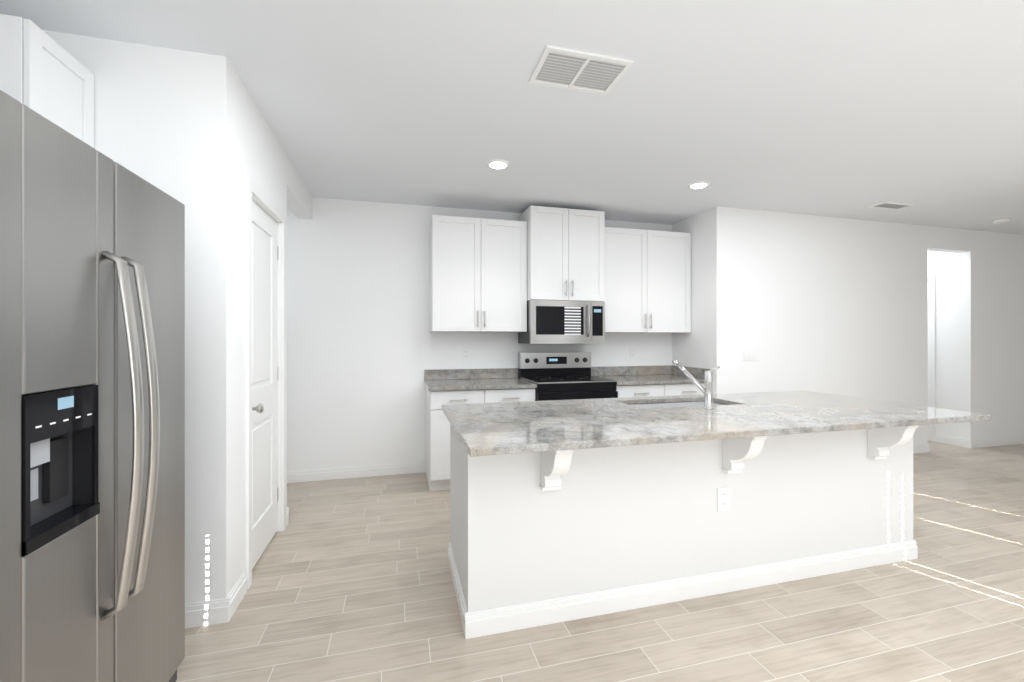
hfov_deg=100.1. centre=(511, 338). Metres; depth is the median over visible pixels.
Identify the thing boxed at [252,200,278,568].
pantry door
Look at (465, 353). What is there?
outlet
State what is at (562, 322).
over-the-range microwave
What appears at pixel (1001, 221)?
smoke detector
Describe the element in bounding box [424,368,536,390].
countertop
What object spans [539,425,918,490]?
brackets
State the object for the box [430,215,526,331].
upper cabinet
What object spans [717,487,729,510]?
outlet
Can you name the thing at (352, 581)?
floor
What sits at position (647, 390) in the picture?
base cabinet
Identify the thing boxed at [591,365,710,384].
countertop
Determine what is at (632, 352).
outlet
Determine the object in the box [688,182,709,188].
recessed light
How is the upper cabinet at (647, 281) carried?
attached to the wall
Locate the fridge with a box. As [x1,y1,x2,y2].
[0,90,184,681]
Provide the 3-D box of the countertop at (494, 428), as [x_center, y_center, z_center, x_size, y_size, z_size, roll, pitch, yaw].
[1.037,0.410,2.412,2.740,0.030,1.080,0,0,-15]
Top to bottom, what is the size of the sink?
0.220 m
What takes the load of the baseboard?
attached to the wall
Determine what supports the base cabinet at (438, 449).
on the floor
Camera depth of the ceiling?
2.29 m
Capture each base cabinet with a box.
[426,387,534,490]
[616,383,704,397]
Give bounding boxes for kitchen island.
[450,424,912,612]
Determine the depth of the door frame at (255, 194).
2.43 m
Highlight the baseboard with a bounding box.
[185,432,1023,638]
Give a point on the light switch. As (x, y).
(749, 353)
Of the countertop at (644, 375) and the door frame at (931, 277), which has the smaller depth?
the countertop at (644, 375)
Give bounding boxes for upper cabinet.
[0,14,93,147]
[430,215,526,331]
[518,206,604,301]
[604,227,690,332]
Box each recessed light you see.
[487,160,509,169]
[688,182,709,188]
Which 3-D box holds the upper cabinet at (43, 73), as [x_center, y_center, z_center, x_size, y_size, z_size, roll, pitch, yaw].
[-1.889,-0.595,1.615,0.404,1.050,0.333,0,0,-15]
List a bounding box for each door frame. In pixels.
[245,176,285,589]
[928,273,934,440]
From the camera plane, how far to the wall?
4.05 m
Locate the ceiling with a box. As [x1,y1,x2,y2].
[0,0,1023,234]
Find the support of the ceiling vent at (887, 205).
in the ceiling
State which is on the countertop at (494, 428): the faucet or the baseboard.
the faucet
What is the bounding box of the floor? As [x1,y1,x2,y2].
[176,440,1023,681]
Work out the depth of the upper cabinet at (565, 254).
4.03 m
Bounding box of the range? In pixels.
[518,352,617,400]
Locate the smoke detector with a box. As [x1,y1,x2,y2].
[992,218,1010,223]
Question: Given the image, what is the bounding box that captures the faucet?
[672,359,719,408]
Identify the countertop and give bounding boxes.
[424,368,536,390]
[442,391,989,456]
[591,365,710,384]
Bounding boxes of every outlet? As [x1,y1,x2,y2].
[462,348,468,359]
[630,347,635,357]
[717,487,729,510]
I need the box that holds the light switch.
[742,348,756,359]
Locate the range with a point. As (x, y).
(559, 375)
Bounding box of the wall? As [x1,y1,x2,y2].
[43,30,1023,603]
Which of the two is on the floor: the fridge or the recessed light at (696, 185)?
the fridge
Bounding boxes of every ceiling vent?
[529,45,632,94]
[868,201,913,209]
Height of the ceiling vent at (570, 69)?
0.012 m
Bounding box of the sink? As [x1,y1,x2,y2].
[629,401,724,408]
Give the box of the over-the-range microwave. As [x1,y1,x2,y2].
[518,300,604,343]
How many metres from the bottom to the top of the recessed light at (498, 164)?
0.006 m
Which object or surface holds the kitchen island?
on the floor

